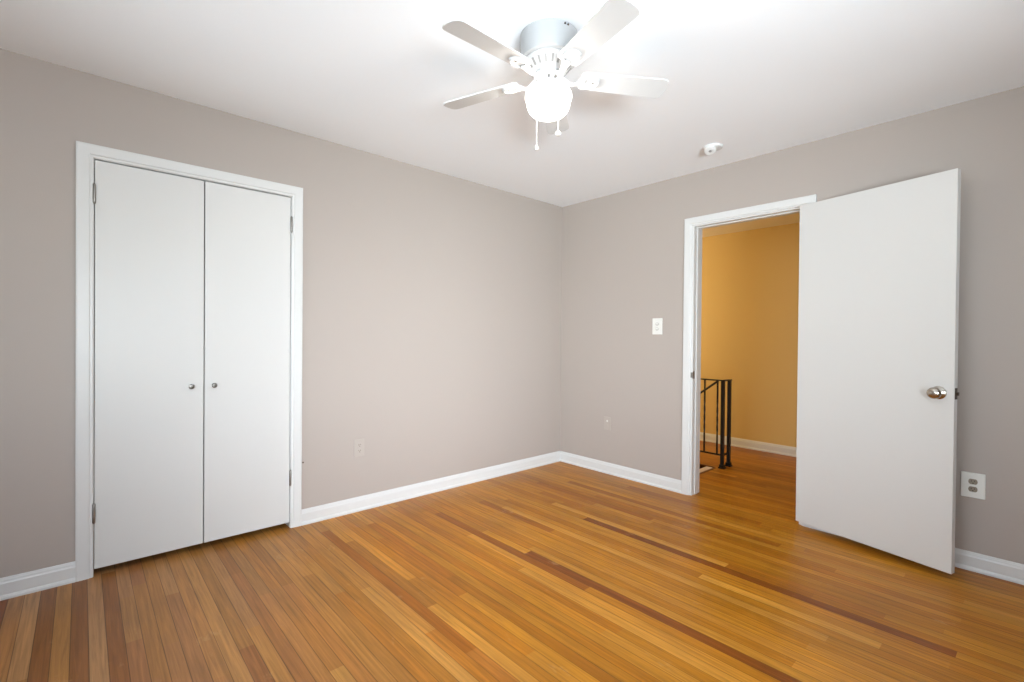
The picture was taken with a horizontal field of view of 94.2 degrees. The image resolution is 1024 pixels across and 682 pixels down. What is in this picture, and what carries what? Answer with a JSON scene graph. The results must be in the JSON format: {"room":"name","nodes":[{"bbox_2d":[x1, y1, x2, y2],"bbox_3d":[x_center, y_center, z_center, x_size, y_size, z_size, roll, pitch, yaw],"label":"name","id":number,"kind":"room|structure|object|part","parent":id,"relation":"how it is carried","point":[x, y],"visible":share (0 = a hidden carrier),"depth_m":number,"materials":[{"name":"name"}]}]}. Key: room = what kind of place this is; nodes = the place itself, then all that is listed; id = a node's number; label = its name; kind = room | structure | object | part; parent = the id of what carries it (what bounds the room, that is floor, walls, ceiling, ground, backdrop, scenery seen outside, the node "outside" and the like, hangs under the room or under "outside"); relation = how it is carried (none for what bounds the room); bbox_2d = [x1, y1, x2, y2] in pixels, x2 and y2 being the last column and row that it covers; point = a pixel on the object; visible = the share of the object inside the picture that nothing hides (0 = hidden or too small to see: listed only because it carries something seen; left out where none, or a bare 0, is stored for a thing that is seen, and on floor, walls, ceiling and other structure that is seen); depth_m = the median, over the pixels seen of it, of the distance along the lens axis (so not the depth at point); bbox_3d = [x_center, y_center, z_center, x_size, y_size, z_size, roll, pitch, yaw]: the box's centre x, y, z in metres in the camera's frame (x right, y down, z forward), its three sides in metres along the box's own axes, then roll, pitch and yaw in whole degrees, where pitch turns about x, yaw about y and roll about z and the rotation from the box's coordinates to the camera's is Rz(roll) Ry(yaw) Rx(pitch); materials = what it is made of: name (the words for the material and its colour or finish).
{"room":"empty bedroom","nodes":[
{"label":"empty bedroom","id":0,"kind":"room"},
{"bbox_2d":[0,48,561,577],"bbox_3d":[-1.272,-0.059,3.088,4.840,2.460,0.120,0,1,-42],"label":"wall","id":1,"kind":"structure","parent":0,"point":[432,300],"depth_m":3.13,"materials":[{"name":"beige paint"}]},
{"bbox_2d":[0,561,74,600],"bbox_3d":[-2.515,1.102,1.890,1.152,0.094,0.019,0,1,-42],"label":"baseboard","id":2,"kind":"structure","parent":1,"relation":"attached to","point":[25,583],"depth_m":2.19,"materials":[{"name":"white"}]},
{"bbox_2d":[92,160,203,568],"bbox_3d":[-1.869,0.119,2.468,0.460,1.995,0.064,0,1,-42],"label":"door","id":3,"kind":"structure","parent":1,"relation":"in","point":[149,335],"depth_m":2.45,"materials":[{"name":"grey wood"}]},
{"bbox_2d":[75,141,302,581],"bbox_3d":[-1.734,0.100,2.662,1.039,2.099,0.138,0,1,-42],"label":"trim","id":4,"kind":"structure","parent":1,"relation":"attached to","point":[86,153],"depth_m":2.31,"materials":[{"name":"white wood"}]},
{"bbox_2d":[203,181,292,542],"bbox_3d":[-1.526,0.119,2.778,0.455,1.995,0.064,0,1,-42],"label":"door","id":5,"kind":"structure","parent":1,"relation":"in","point":[247,474],"depth_m":2.76,"materials":[{"name":"grey wood"}]},
{"bbox_2d":[354,439,363,456],"bbox_3d":[-1.034,0.725,3.229,0.070,0.118,0.009,0,1,-42],"label":"wall outlet","id":6,"kind":"object","parent":1,"relation":"attached to","point":[359,443],"visible":1,"depth_m":3.22,"materials":[{"name":"beige plastic"}]},
{"bbox_2d":[301,451,560,525],"bbox_3d":[-0.423,1.105,3.781,2.409,0.094,0.019,0,1,-42],"label":"baseboard","id":7,"kind":"structure","parent":1,"relation":"attached to","point":[352,505],"depth_m":3.52,"materials":[{"name":"white"}]},
{"bbox_2d":[0,441,1023,681],"bbox_3d":[0.302,1.177,2.799,6.550,0.020,6.250,0,1,-42],"label":"floor","id":8,"kind":"structure","parent":0,"point":[559,571],"depth_m":2.14,"materials":[{"name":"brown wood"}]},
{"bbox_2d":[699,464,714,474],"bbox_3d":[0.650,1.868,5.180,0.782,1.443,2.822,0,1,-42],"label":"staircase","id":9,"kind":"structure","parent":8,"relation":"attached to","point":[707,468],"depth_m":4.35,"materials":[{"name":"brown wood"}]},
{"bbox_2d":[700,378,731,468],"bbox_3d":[1.351,0.752,5.102,0.177,0.811,1.930,0,1,-42],"label":"stair railing","id":10,"kind":"object","parent":8,"relation":"on","point":[728,463],"visible":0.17,"depth_m":4.42,"materials":[{"name":"black metal"}]},
{"bbox_3d":[1.629,0.668,4.702,0.020,0.626,0.827,0,1,-42],"label":"handrail","id":11,"kind":"part","parent":10,"relation":"part of","materials":[{"name":"black metal"}]},
{"bbox_3d":[1.292,1.037,5.074,0.014,0.014,1.900,0,1,-42],"label":"rail","id":12,"kind":"part","parent":10,"relation":"part of","materials":[{"name":"black metal"}]},
{"bbox_3d":[1.352,0.352,5.102,0.158,0.011,1.922,0,1,-42],"label":"rail","id":13,"kind":"part","parent":10,"relation":"part of","materials":[{"name":"black metal"}]},
{"bbox_3d":[1.932,0.768,4.367,0.027,0.800,0.027,0,1,-42],"label":"post","id":14,"kind":"part","parent":10,"relation":"part of","materials":[{"name":"black metal"}]},
{"bbox_3d":[2.027,0.769,4.447,0.027,0.800,0.027,0,1,-42],"label":"post","id":15,"kind":"part","parent":10,"relation":"part of","materials":[{"name":"black metal"}]},
{"bbox_2d":[0,0,1023,206],"bbox_3d":[0.237,-1.313,1.420,4.840,0.100,4.590,0,1,-42],"label":"ceiling","id":16,"kind":"structure","parent":0,"point":[753,78],"depth_m":2.22,"materials":[{"name":"white paint"}]},
{"bbox_2d":[442,0,668,150],"bbox_3d":[0.129,-1.053,1.963,0.963,0.430,0.998,0,1,-42],"label":"ceiling fan","id":17,"kind":"object","parent":16,"relation":"hanging from","point":[550,48],"visible":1,"depth_m":1.90,"materials":[{"name":"white metal"}]},
{"bbox_3d":[-0.134,-1.098,2.143,0.382,0.032,0.113,1,1,28],"label":"blade","id":18,"kind":"part","parent":17,"relation":"part of","materials":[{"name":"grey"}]},
{"bbox_3d":[-0.079,-1.095,1.760,0.383,0.032,0.113,0,1,-42],"label":"blade","id":19,"kind":"part","parent":17,"relation":"part of","materials":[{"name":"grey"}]},
{"bbox_3d":[0.211,-1.097,2.310,0.113,0.032,0.382,1,0,10],"label":"blade","id":20,"kind":"part","parent":17,"relation":"part of","materials":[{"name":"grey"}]},
{"bbox_3d":[0.188,-1.001,2.061,0.004,0.157,0.067,1,1,28],"label":"pull chain","id":21,"kind":"part","parent":17,"relation":"part of","materials":[{"name":"grey metal"}]},
{"bbox_3d":[0.295,-1.091,1.695,0.113,0.032,0.382,0,1,-26],"label":"blade","id":22,"kind":"part","parent":17,"relation":"part of","materials":[{"name":"grey"}]},
{"bbox_3d":[0.476,-1.092,2.033,0.382,0.032,0.113,0,0,-8],"label":"blade","id":23,"kind":"part","parent":17,"relation":"part of","materials":[{"name":"grey wood"}]},
{"bbox_2d":[703,143,722,154],"bbox_3d":[1.310,-1.243,3.105,0.125,0.058,0.120,0,1,-42],"label":"smoke detector","id":24,"kind":"object","parent":16,"relation":"attached to","point":[709,149],"visible":1,"depth_m":3.07,"materials":[{"name":"white plastic"}]},
{"bbox_2d":[702,213,799,236],"bbox_3d":[1.621,-1.248,4.862,1.830,0.080,4.900,0,1,-42],"label":"ceiling","id":25,"kind":"structure","parent":0,"point":[793,218],"depth_m":4.95,"materials":[{"name":"beige"}]},
{"bbox_2d":[560,86,1023,563],"bbox_3d":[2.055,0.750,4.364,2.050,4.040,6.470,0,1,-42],"label":"wall","id":26,"kind":"structure","parent":0,"point":[623,252],"depth_m":3.74,"materials":[{"name":"beige paint"}]},
{"bbox_2d":[604,416,610,430],"bbox_3d":[0.835,0.723,4.175,0.015,0.115,0.072,0,1,-42],"label":"wall jack","id":27,"kind":"object","parent":26,"relation":"attached to","point":[607,420],"visible":1,"depth_m":4.17,"materials":[{"name":"beige plastic"}]},
{"bbox_2d":[560,451,680,492],"bbox_3d":[0.884,1.114,4.117,0.019,0.094,1.248,0,1,-42],"label":"baseboard","id":28,"kind":"structure","parent":26,"relation":"attached to","point":[659,481],"depth_m":4.04,"materials":[{"name":"white"}]},
{"bbox_2d":[652,318,662,334],"bbox_3d":[1.160,-0.117,3.811,0.022,0.130,0.088,0,1,-42],"label":"light switch","id":29,"kind":"object","parent":26,"relation":"attached to","point":[656,322],"visible":1,"depth_m":3.81,"materials":[{"name":"white plastic"}]},
{"bbox_2d":[700,432,796,456],"bbox_3d":[2.272,1.115,5.489,0.019,0.094,4.900,0,1,-42],"label":"baseboard","id":30,"kind":"structure","parent":26,"relation":"attached to","point":[737,442],"depth_m":5.10,"materials":[{"name":"white wood"}]},
{"bbox_2d":[681,194,816,527],"bbox_3d":[1.657,0.125,3.367,0.156,2.099,0.877,0,1,-42],"label":"trim","id":31,"kind":"structure","parent":26,"relation":"attached to","point":[692,303],"depth_m":3.61,"materials":[{"name":"white wood"}]},
{"bbox_3d":[1.367,0.258,3.609,0.028,0.056,0.022,0,1,-42],"label":"strike plate","id":32,"kind":"part","parent":31,"relation":"part of","materials":[{"name":"silver metal"}]},
{"bbox_2d":[796,168,960,573],"bbox_3d":[2.008,0.148,2.690,0.164,1.998,0.798,0,1,-28],"label":"door","id":33,"kind":"structure","parent":26,"relation":"in","point":[877,381],"depth_m":2.60,"materials":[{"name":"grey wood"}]},
{"bbox_3d":[2.116,0.260,2.379,0.065,0.066,0.066,0,1,-28],"label":"knob","id":34,"kind":"part","parent":33,"relation":"part of","materials":[{"name":"metal"}]},
{"bbox_2d":[811,526,1023,584],"bbox_3d":[2.632,1.145,2.183,0.019,0.094,2.211,0,1,-42],"label":"baseboard","id":35,"kind":"structure","parent":26,"relation":"attached to","point":[1006,570],"depth_m":2.41,"materials":[{"name":"white"}]},
{"bbox_2d":[961,471,985,499],"bbox_3d":[2.383,0.746,2.461,0.015,0.128,0.092,0,1,-42],"label":"wall outlet","id":36,"kind":"object","parent":26,"relation":"attached to","point":[973,485],"visible":1,"depth_m":2.46,"materials":[{"name":"white plastic"}]},
{"bbox_2d":[968,486,977,491],"bbox_3d":[2.379,0.765,2.458,0.004,0.027,0.035,0,1,-42],"label":"socket","id":37,"kind":"object","parent":36,"relation":"attached to","point":[970,488],"depth_m":2.46,"materials":[{"name":"grey plastic"}]},
{"bbox_2d":[968,479,977,484],"bbox_3d":[2.380,0.726,2.458,0.004,0.027,0.035,0,1,-42],"label":"socket","id":38,"kind":"object","parent":36,"relation":"attached to","point":[970,481],"depth_m":2.46,"materials":[{"name":"grey plastic"}]}
]}

